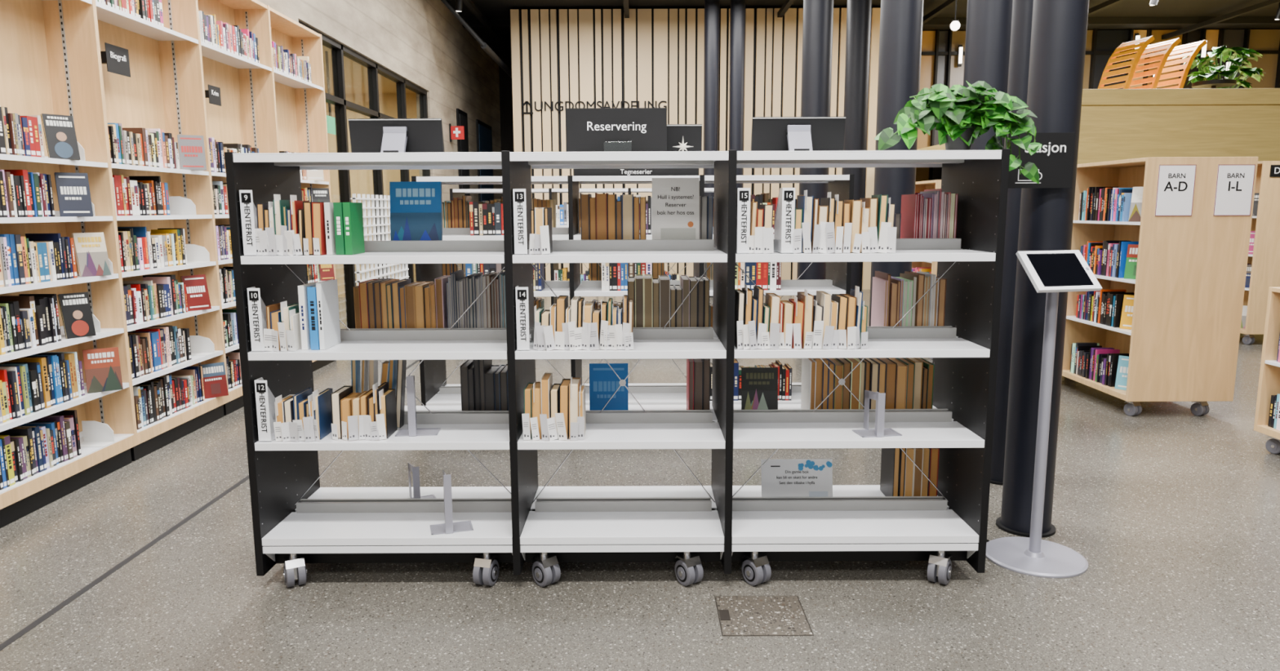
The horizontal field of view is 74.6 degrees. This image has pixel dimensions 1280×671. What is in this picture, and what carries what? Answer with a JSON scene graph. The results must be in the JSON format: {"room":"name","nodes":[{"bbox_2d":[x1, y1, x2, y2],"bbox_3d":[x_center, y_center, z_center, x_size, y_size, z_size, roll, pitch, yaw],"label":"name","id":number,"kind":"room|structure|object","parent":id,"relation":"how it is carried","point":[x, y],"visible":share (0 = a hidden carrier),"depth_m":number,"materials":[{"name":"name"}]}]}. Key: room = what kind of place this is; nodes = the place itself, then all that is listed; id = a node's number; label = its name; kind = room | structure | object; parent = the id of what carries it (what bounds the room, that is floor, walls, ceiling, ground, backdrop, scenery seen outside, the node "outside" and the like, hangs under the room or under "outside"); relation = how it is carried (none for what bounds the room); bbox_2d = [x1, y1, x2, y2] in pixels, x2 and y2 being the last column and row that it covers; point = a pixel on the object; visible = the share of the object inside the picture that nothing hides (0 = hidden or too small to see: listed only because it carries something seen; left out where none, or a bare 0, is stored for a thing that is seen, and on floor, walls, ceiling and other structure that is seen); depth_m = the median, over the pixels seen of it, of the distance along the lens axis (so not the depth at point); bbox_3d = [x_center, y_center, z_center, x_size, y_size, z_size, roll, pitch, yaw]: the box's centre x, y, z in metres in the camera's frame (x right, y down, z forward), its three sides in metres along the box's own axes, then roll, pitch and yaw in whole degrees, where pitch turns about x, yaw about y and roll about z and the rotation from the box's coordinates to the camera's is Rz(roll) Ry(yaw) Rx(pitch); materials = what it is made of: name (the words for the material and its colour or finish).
{"room":"public library","nodes":[
{"label":"public library","id":0,"kind":"room"},
{"bbox_2d":[322,44,419,297],"bbox_3d":[-5.328,-1.870,10.839,3.760,3.400,6.300,0,9,0],"label":"wall","id":1,"kind":"structure","parent":0,"point":[356,81],"depth_m":13.61,"materials":[{"name":"beige wood"}]},
{"bbox_2d":[257,0,502,202],"bbox_3d":[-3.327,-2.184,8.011,0.204,4.850,23.500,0,9,0],"label":"wall","id":2,"kind":"structure","parent":0,"point":[422,42],"depth_m":12.89,"materials":[{"name":"concrete"}]},
{"bbox_2d":[298,21,430,328],"bbox_3d":[-3.312,-1.769,10.653,0.110,3.239,5.000,0,9,0],"label":"window","id":3,"kind":"structure","parent":2,"relation":"in","point":[339,51],"depth_m":9.62,"materials":[{"name":"black metal"}]},
{"bbox_2d":[448,124,464,142],"bbox_3d":[-3.107,-3.437,14.254,0.246,0.300,0.040,0,9,0],"label":"sign","id":4,"kind":"object","parent":2,"relation":"attached to","point":[455,132],"visible":1,"depth_m":14.24,"materials":[{"name":"red plastic"}]},
{"bbox_2d":[456,108,470,195],"bbox_3d":[-3.188,-2.468,15.402,0.078,3.199,0.800,0,9,0],"label":"door","id":5,"kind":"structure","parent":2,"relation":"in","point":[461,116],"depth_m":15.15,"materials":[{"name":"black laminate"}]},
{"bbox_2d":[475,119,493,203],"bbox_3d":[-3.189,-2.797,17.577,0.078,3.199,1.600,0,9,0],"label":"door","id":6,"kind":"structure","parent":2,"relation":"in","point":[483,131],"depth_m":17.21,"materials":[{"name":"black metal"}]},
{"bbox_2d":[498,58,513,195],"bbox_3d":[4.773,-3.990,19.728,16.420,4.850,0.200,0,9,0],"label":"wall","id":7,"kind":"structure","parent":0,"point":[505,81],"depth_m":19.43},
{"bbox_2d":[0,289,1279,670],"bbox_3d":[2.901,0.246,8.484,20.200,0.153,23.700,0,9,0],"label":"floor","id":8,"kind":"structure","parent":0,"point":[1173,513],"depth_m":3.26,"materials":[{"name":"concrete"}]},
{"bbox_2d":[0,0,335,528],"bbox_3d":[-3.075,-0.857,5.249,0.282,3.049,5.548,0,9,0],"label":"bookcase","id":9,"kind":"object","parent":8,"relation":"on","point":[51,57],"visible":0.44,"depth_m":5.15,"materials":[{"name":"brown wood"}]},
{"bbox_2d":[100,42,130,77],"bbox_3d":[-3.138,-1.611,4.922,0.169,0.160,0.220,0,9,0],"label":"sign","id":10,"kind":"object","parent":9,"relation":"attached to","point":[116,58],"visible":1,"depth_m":4.91,"materials":[{"name":"grey plastic"}]},
{"bbox_2d":[0,0,334,489],"bbox_3d":[-3.009,-0.822,5.251,0.318,2.639,5.473,0,9,0],"label":"books","id":11,"kind":"object","parent":9,"relation":"in","point":[33,383],"visible":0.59,"depth_m":4.63,"materials":[{"name":"multicoloured paper"}]},
{"bbox_2d":[204,84,221,106],"bbox_3d":[-3.139,-1.725,6.043,0.169,0.130,0.170,0,9,0],"label":"sign","id":12,"kind":"object","parent":9,"relation":"attached to","point":[213,93],"visible":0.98,"depth_m":6.02,"materials":[{"name":"grey plastic"}]},
{"bbox_2d":[0,360,419,650],"bbox_3d":[-2.151,0.612,5.704,0.030,0.001,17.900,0,9,0],"label":"expansion joint","id":13,"kind":"object","parent":8,"relation":"on","point":[29,627],"depth_m":3.42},
{"bbox_2d":[351,193,408,285],"bbox_3d":[-3.044,-0.876,10.151,0.280,1.619,1.940,0,9,0],"label":"magazine rack","id":14,"kind":"object","parent":8,"relation":"on","point":[383,233],"visible":0.26,"depth_m":9.87,"materials":[{"name":"white metal"}]},
{"bbox_2d":[449,187,714,306],"bbox_3d":[-0.503,-0.713,8.892,2.829,1.654,0.606,0,9,0],"label":"shelf unit","id":15,"kind":"object","parent":8,"relation":"on","point":[553,193],"visible":0.06,"depth_m":8.48,"materials":[{"name":"white metal"}]},
{"bbox_2d":[224,148,1010,587],"bbox_3d":[-0.077,0.116,3.404,2.795,1.654,0.606,0,9,0],"label":"shelf unit","id":16,"kind":"object","parent":8,"relation":"on","point":[297,522],"visible":0.86,"depth_m":3.26,"materials":[{"name":"white metal"}]},
{"bbox_2d":[239,190,257,255],"bbox_3d":[-1.419,-0.420,3.123,0.046,0.235,0.172,0,9,0],"label":"bookend","id":17,"kind":"object","parent":16,"relation":"on","point":[248,209],"visible":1,"depth_m":3.04,"materials":[{"name":"white metal"}]},
{"bbox_2d":[247,286,266,351],"bbox_3d":[-1.415,-0.070,3.176,0.046,0.235,0.172,0,9,0],"label":"bookend","id":18,"kind":"object","parent":16,"relation":"on","point":[256,307],"visible":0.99,"depth_m":3.10,"materials":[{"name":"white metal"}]},
{"bbox_2d":[254,377,275,441],"bbox_3d":[-1.412,0.271,3.228,0.046,0.235,0.172,0,9,0],"label":"bookend","id":19,"kind":"object","parent":16,"relation":"on","point":[264,398],"visible":1,"depth_m":3.15,"materials":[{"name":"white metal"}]},
{"bbox_2d":[347,118,444,152],"bbox_3d":[-0.988,-0.791,3.374,0.375,0.162,0.190,0,9,0],"label":"sign","id":20,"kind":"object","parent":16,"relation":"on","point":[366,135],"visible":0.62,"depth_m":3.40,"materials":[{"name":"black plastic"}]},
{"bbox_2d":[395,374,440,436],"bbox_3d":[-0.868,0.261,3.276,0.169,0.235,0.138,0,9,0],"label":"bookend","id":21,"kind":"object","parent":16,"relation":"on","point":[411,430],"visible":1,"depth_m":3.22,"materials":[{"name":"silver metal"}]},
{"bbox_2d":[407,462,435,497],"bbox_3d":[-0.958,0.625,3.598,0.160,0.170,0.138,-4,10,-25],"label":"bookend","id":22,"kind":"object","parent":16,"relation":"on","point":[415,470],"visible":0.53,"depth_m":3.54,"materials":[{"name":"silver metal"}]},
{"bbox_2d":[429,470,473,534],"bbox_3d":[-0.744,0.637,3.291,0.160,0.235,0.138,-3,9,-17],"label":"bookend","id":23,"kind":"object","parent":16,"relation":"on","point":[449,526],"visible":1,"depth_m":3.24,"materials":[{"name":"silver metal"}]},
{"bbox_2d":[512,188,528,254],"bbox_3d":[-0.434,-0.424,3.123,0.046,0.235,0.172,0,9,0],"label":"sign","id":24,"kind":"object","parent":16,"relation":"on","point":[519,194],"visible":1,"depth_m":3.04,"materials":[{"name":"white paper"}]},
{"bbox_2d":[515,285,533,350],"bbox_3d":[-0.432,-0.074,3.176,0.046,0.235,0.172,0,9,0],"label":"bookend","id":25,"kind":"object","parent":16,"relation":"on","point":[522,293],"visible":1,"depth_m":3.09,"materials":[{"name":"white metal"}]},
{"bbox_2d":[254,190,897,441],"bbox_3d":[-0.237,-0.078,3.203,2.333,0.928,0.264,0,9,0],"label":"books","id":26,"kind":"object","parent":16,"relation":"on","point":[363,409],"visible":0.99,"depth_m":3.11,"materials":[{"name":"white paper"}]},
{"bbox_2d":[565,107,666,151],"bbox_3d":[-0.095,-0.808,3.352,0.405,0.195,0.130,0,9,0],"label":"sign","id":27,"kind":"object","parent":16,"relation":"on","point":[609,129],"visible":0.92,"depth_m":3.36,"materials":[{"name":"black plastic"}]},
{"bbox_2d":[300,181,958,496],"bbox_3d":[-0.056,0.035,3.536,2.649,1.346,0.214,0,9,0],"label":"books","id":28,"kind":"object","parent":16,"relation":"on","point":[415,207],"visible":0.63,"depth_m":3.42,"materials":[{"name":"brown paper"}]},
{"bbox_2d":[651,177,699,239],"bbox_3d":[0.143,-0.487,3.363,0.190,0.284,0.065,0,9,0],"label":"poster","id":29,"kind":"object","parent":16,"relation":"on","point":[675,201],"visible":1,"depth_m":3.37,"materials":[{"name":"grey paper"}]},
{"bbox_2d":[673,137,693,151],"bbox_3d":[0.177,-0.774,3.453,0.081,0.094,0.040,4,10,26],"label":"star ornament","id":30,"kind":"object","parent":16,"relation":"on","point":[682,146],"visible":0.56,"depth_m":3.45,"materials":[{"name":"silver metal"}]},
{"bbox_2d":[666,124,702,151],"bbox_3d":[-0.003,-0.797,3.450,0.520,0.142,0.190,0,9,0],"label":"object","id":31,"kind":"object","parent":16,"relation":"on","point":[691,134],"visible":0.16,"depth_m":3.48,"materials":[{"name":"black plastic"}]},
{"bbox_2d":[735,187,750,253],"bbox_3d":[0.375,-0.427,3.123,0.046,0.235,0.172,0,9,0],"label":"sign","id":32,"kind":"object","parent":16,"relation":"on","point":[743,194],"visible":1,"depth_m":3.04,"materials":[{"name":"white paper"}]},
{"bbox_2d":[773,187,795,253],"bbox_3d":[0.536,-0.428,3.123,0.046,0.235,0.172,0,9,0],"label":"sign","id":33,"kind":"object","parent":16,"relation":"on","point":[784,226],"visible":1,"depth_m":3.05,"materials":[{"name":"white paper"}]},
{"bbox_2d":[760,458,832,497],"bbox_3d":[0.663,0.620,3.534,0.300,0.186,0.072,0,9,0],"label":"card","id":34,"kind":"object","parent":16,"relation":"on","point":[780,477],"visible":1,"depth_m":3.55,"materials":[{"name":"white paper"}]},
{"bbox_2d":[751,116,845,151],"bbox_3d":[0.642,-0.798,3.374,0.375,0.162,0.190,0,9,0],"label":"computer monitor","id":35,"kind":"object","parent":16,"relation":"on","point":[768,133],"visible":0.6,"depth_m":3.40,"materials":[{"name":"black plastic"}]},
{"bbox_2d":[852,390,902,437],"bbox_3d":[0.915,0.291,3.242,0.173,0.170,0.138,0,9,0],"label":"bookend","id":36,"kind":"object","parent":16,"relation":"on","point":[879,430],"visible":1,"depth_m":3.21,"materials":[{"name":"silver metal"}]},
{"bbox_2d":[874,80,1041,183],"bbox_3d":[1.209,-0.775,3.217,0.615,0.392,0.244,1,9,7],"label":"potted plant","id":37,"kind":"object","parent":16,"relation":"on","point":[959,120],"visible":0.97,"depth_m":3.15,"materials":[{"name":"plant"}]},
{"bbox_2d":[411,173,854,405],"bbox_3d":[-0.041,-0.221,5.629,2.749,1.654,0.606,0,9,0],"label":"shelf unit","id":38,"kind":"object","parent":8,"relation":"on","point":[435,391],"visible":0.25,"depth_m":5.46,"materials":[{"name":"white metal"}]},
{"bbox_2d":[441,192,804,400],"bbox_3d":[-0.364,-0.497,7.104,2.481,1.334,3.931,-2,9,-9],"label":"books","id":39,"kind":"object","parent":38,"relation":"on","point":[482,218],"visible":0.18,"depth_m":5.37,"materials":[{"name":"paper"}]},
{"bbox_2d":[573,168,698,176],"bbox_3d":[-0.024,-1.044,5.364,0.840,0.050,0.080,0,9,0],"label":"sign","id":40,"kind":"object","parent":38,"relation":"on","point":[642,171],"visible":1,"depth_m":5.36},
{"bbox_2d":[703,0,719,297],"bbox_3d":[1.147,-3.047,13.598,0.340,4.847,0.340,0,9,0],"label":"steel column","id":41,"kind":"structure","parent":8,"relation":"on","point":[712,7],"depth_m":13.35,"materials":[{"name":"black metal"}]},
{"bbox_2d":[728,0,746,188],"bbox_3d":[1.557,-3.049,13.598,0.340,4.847,0.340,0,9,0],"label":"steel column","id":42,"kind":"structure","parent":8,"relation":"on","point":[737,23],"depth_m":13.34,"materials":[{"name":"black metal"}]},
{"bbox_2d":[796,0,833,300],"bbox_3d":[1.870,-2.347,8.951,0.410,4.847,0.410,0,9,0],"label":"steel column","id":43,"kind":"structure","parent":8,"relation":"on","point":[818,15],"depth_m":8.78,"materials":[{"name":"black metal"}]},
{"bbox_2d":[841,0,871,291],"bbox_3d":[2.849,-2.680,11.126,0.410,4.847,0.410,0,9,0],"label":"steel column","id":44,"kind":"structure","parent":8,"relation":"on","point":[859,12],"depth_m":10.93,"materials":[{"name":"black metal"}]},
{"bbox_2d":[868,0,923,326],"bbox_3d":[1.922,-1.936,6.232,0.400,4.847,0.400,0,9,0],"label":"steel column","id":45,"kind":"structure","parent":8,"relation":"on","point":[900,35],"depth_m":6.13,"materials":[{"name":"black metal"}]},
{"bbox_2d":[911,179,941,359],"bbox_3d":[2.972,-0.743,8.840,0.450,1.700,1.900,0,9,0],"label":"bookcase","id":46,"kind":"object","parent":8,"relation":"on","point":[920,186],"visible":0.02,"depth_m":8.47,"materials":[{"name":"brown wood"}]},
{"bbox_2d":[911,192,931,273],"bbox_3d":[2.972,-0.767,8.836,0.391,1.446,1.829,0,9,0],"label":"books","id":47,"kind":"object","parent":46,"relation":"in","point":[926,269],"visible":0.02,"depth_m":8.44,"materials":[{"name":"paper"}]},
{"bbox_2d":[963,0,1013,150],"bbox_3d":[2.342,-1.848,5.638,0.410,4.847,0.410,0,9,0],"label":"steel column","id":48,"kind":"structure","parent":8,"relation":"on","point":[988,22],"depth_m":5.51,"materials":[{"name":"black metal"}]},
{"bbox_2d":[990,0,1033,484],"bbox_3d":[1.923,-1.622,4.155,0.250,4.847,0.250,0,9,0],"label":"steel column","id":49,"kind":"structure","parent":8,"relation":"on","point":[1022,10],"depth_m":4.28,"materials":[{"name":"black metal"}]},
{"bbox_2d":[995,0,1088,537],"bbox_3d":[1.754,-1.520,3.483,0.310,4.847,0.310,0,9,0],"label":"steel column","id":50,"kind":"structure","parent":8,"relation":"on","point":[1059,30],"depth_m":3.60,"materials":[{"name":"black metal"}]},
{"bbox_2d":[1007,132,1075,188],"bbox_3d":[1.649,-0.723,3.479,0.275,0.224,0.038,0,9,0],"label":"station sign","id":51,"kind":"object","parent":50,"relation":"attached to","point":[1054,161],"visible":0.62,"depth_m":3.46,"materials":[{"name":"black plastic"}]},
{"bbox_2d":[985,249,1102,577],"bbox_3d":[1.646,0.296,3.419,0.400,1.277,0.400,0,9,0],"label":"tablet stand","id":52,"kind":"object","parent":8,"relation":"on","point":[1052,273],"visible":0.97,"depth_m":3.39,"materials":[{"name":"silver metal"}]},
{"bbox_2d":[1062,156,1258,416],"bbox_3d":[3.723,-0.448,6.640,0.730,1.770,1.940,0,9,0],"label":"bookcase","id":53,"kind":"object","parent":8,"relation":"on","point":[1182,343],"visible":0.62,"depth_m":5.71,"materials":[{"name":"brown wood"}]},
{"bbox_2d":[1069,186,1143,390],"bbox_3d":[3.723,-0.440,6.640,0.671,1.450,1.867,0,9,0],"label":"books","id":54,"kind":"object","parent":53,"relation":"in","point":[1108,366],"visible":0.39,"depth_m":6.11,"materials":[{"name":"multicoloured paper"}]},
{"bbox_2d":[1155,164,1196,216],"bbox_3d":[3.554,-0.962,5.574,0.245,0.335,0.004,0,9,0],"label":"paper sign","id":55,"kind":"object","parent":53,"relation":"attached to","point":[1175,183],"visible":1,"depth_m":5.57,"materials":[{"name":"white paper"}]},
{"bbox_2d":[1213,164,1255,215],"bbox_3d":[3.943,-0.963,5.574,0.245,0.335,0.004,0,9,0],"label":"paper sign","id":56,"kind":"object","parent":53,"relation":"attached to","point":[1234,183],"visible":1,"depth_m":5.57,"materials":[{"name":"white paper"}]},
{"bbox_2d":[1240,160,1279,344],"bbox_3d":[6.696,-0.962,9.517,0.700,1.900,1.700,0,9,0],"label":"bookcase","id":57,"kind":"object","parent":8,"relation":"on","point":[1264,260],"visible":0.35,"depth_m":8.69,"materials":[{"name":"brown wood"}]},
{"bbox_2d":[1240,192,1259,328],"bbox_3d":[6.696,-0.888,9.523,0.641,1.439,1.619,0,9,0],"label":"books","id":58,"kind":"object","parent":57,"relation":"in","point":[1256,194],"visible":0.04,"depth_m":8.87,"materials":[{"name":"multicoloured paper"}]},
{"bbox_2d":[1269,164,1279,177],"bbox_3d":[6.563,-1.674,8.543,0.300,0.120,0.013,0,9,0],"label":"sign","id":59,"kind":"object","parent":57,"relation":"attached to","point":[1274,169],"visible":1,"depth_m":8.54,"materials":[{"name":"black plastic"}]},
{"bbox_2d":[1253,287,1279,453],"bbox_3d":[3.966,0.275,4.494,0.570,0.980,1.000,0,9,0],"label":"bookcase","id":60,"kind":"object","parent":8,"relation":"on","point":[1268,385],"visible":1,"depth_m":4.96,"materials":[{"name":"brown wood"}]},
{"bbox_2d":[1267,334,1279,430],"bbox_3d":[3.966,0.286,4.495,0.511,0.642,0.930,0,9,0],"label":"books","id":61,"kind":"object","parent":60,"relation":"in","point":[1274,410],"visible":1,"depth_m":4.91,"materials":[{"name":"multicoloured paper"}]},
{"bbox_2d":[509,8,880,289],"bbox_3d":[1.112,-3.199,14.733,6.650,4.809,0.210,0,9,0],"label":"wall","id":62,"kind":"structure","parent":0,"point":[574,55],"depth_m":14.44,"materials":[{"name":"beige wood"}]},
{"bbox_2d":[522,101,533,114],"bbox_3d":[-1.940,-3.935,14.503,0.186,0.221,0.020,0,9,0],"label":"arrow symbol","id":63,"kind":"object","parent":62,"relation":"attached to","point":[526,103],"visible":1,"depth_m":14.49,"materials":[{"name":"black"}]},
{"bbox_2d":[534,101,666,111],"bbox_3d":[-0.677,-3.960,14.501,2.278,0.164,0.024,0,9,0],"label":"department lettering","id":64,"kind":"object","parent":62,"relation":"attached to","point":[566,102],"visible":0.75,"depth_m":14.49,"materials":[{"name":"black"}]},
{"bbox_2d":[440,0,1279,77],"bbox_3d":[4.733,-4.146,7.720,15.900,0.948,22.500,0,9,0],"label":"ceiling","id":65,"kind":"structure","parent":0,"point":[1233,18],"depth_m":15.26,"materials":[{"name":"black"}]},
{"bbox_2d":[455,0,462,12],"bbox_3d":[-2.711,-4.990,12.579,0.099,0.270,0.133,-6,10,-33],"label":"track spotlight","id":66,"kind":"object","parent":65,"relation":"hanging from","point":[459,3],"visible":1,"depth_m":12.55,"materials":[{"name":"black metal"}]},
{"bbox_2d":[950,0,959,31],"bbox_3d":[3.303,-3.975,8.706,0.100,1.569,0.100,0,9,0],"label":"pendant lamp","id":67,"kind":"object","parent":65,"relation":"hanging from","point":[955,24],"visible":1,"depth_m":8.78,"materials":[{"name":"white glass"}]},
{"bbox_2d":[1149,0,1158,5],"bbox_3d":[7.589,-5.003,12.381,0.099,0.270,0.133,-6,10,-33],"label":"track spotlight","id":68,"kind":"object","parent":65,"relation":"hanging from","point":[1153,2],"visible":1,"depth_m":12.37,"materials":[{"name":"white metal"}]},
{"bbox_2d":[1274,2,1279,20],"bbox_3d":[10.188,-5.164,13.370,0.099,0.270,0.133,-6,10,-33],"label":"track spotlight","id":69,"kind":"object","parent":65,"relation":"hanging from","point":[1277,14],"visible":1,"depth_m":13.36,"materials":[{"name":"black metal"}]},
{"bbox_2d":[915,28,1279,182],"bbox_3d":[8.610,-3.533,16.665,8.250,4.829,0.200,0,9,0],"label":"wall","id":70,"kind":"structure","parent":0,"point":[940,49],"depth_m":16.36,"materials":[{"name":"brown wood"}]},
{"bbox_2d":[957,33,1231,84],"bbox_3d":[8.803,-5.282,16.289,5.270,1.100,0.080,0,9,0],"label":"light strip","id":71,"kind":"object","parent":70,"relation":"attached to","point":[1202,51],"visible":0.24,"depth_m":16.25,"materials":[{"name":"beige"}]},
{"bbox_2d":[916,88,1279,164],"bbox_3d":[8.656,-2.134,13.802,8.230,2.920,5.980,0,9,0],"label":"wall","id":72,"kind":"structure","parent":0,"point":[1116,124],"depth_m":10.72,"materials":[{"name":"brown wood"}]},
{"bbox_2d":[1097,35,1154,88],"bbox_3d":[6.350,-3.378,11.453,0.961,1.300,0.520,-2,9,-13],"label":"lounge chair","id":73,"kind":"object","parent":72,"relation":"on","point":[1146,41],"visible":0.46,"depth_m":11.39,"materials":[{"name":"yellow wood"}]},
{"bbox_2d":[1128,37,1181,88],"bbox_3d":[6.800,-3.402,11.601,0.961,1.300,0.520,-2,9,-13],"label":"lounge chair","id":74,"kind":"object","parent":72,"relation":"on","point":[1172,43],"visible":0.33,"depth_m":11.50,"materials":[{"name":"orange wood"}]},
{"bbox_2d":[1151,40,1207,88],"bbox_3d":[7.250,-3.427,11.750,0.961,1.300,0.520,-2,9,-13],"label":"lounge chair","id":75,"kind":"object","parent":72,"relation":"on","point":[1198,46],"visible":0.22,"depth_m":11.64,"materials":[{"name":"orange wood"}]},
{"bbox_2d":[1191,79,1236,88],"bbox_3d":[7.737,-3.068,11.374,0.500,0.699,0.500,0,9,0],"label":"round table","id":76,"kind":"object","parent":72,"relation":"on","point":[1212,84],"visible":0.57,"depth_m":11.20,"materials":[{"name":"brown wood"}]},
{"bbox_2d":[1182,44,1265,88],"bbox_3d":[8.213,-3.438,11.893,1.038,1.271,0.898,3,9,21],"label":"potted plant","id":77,"kind":"object","parent":72,"relation":"on","point":[1205,66],"visible":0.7,"depth_m":11.76,"materials":[{"name":"green plant"}]}
]}

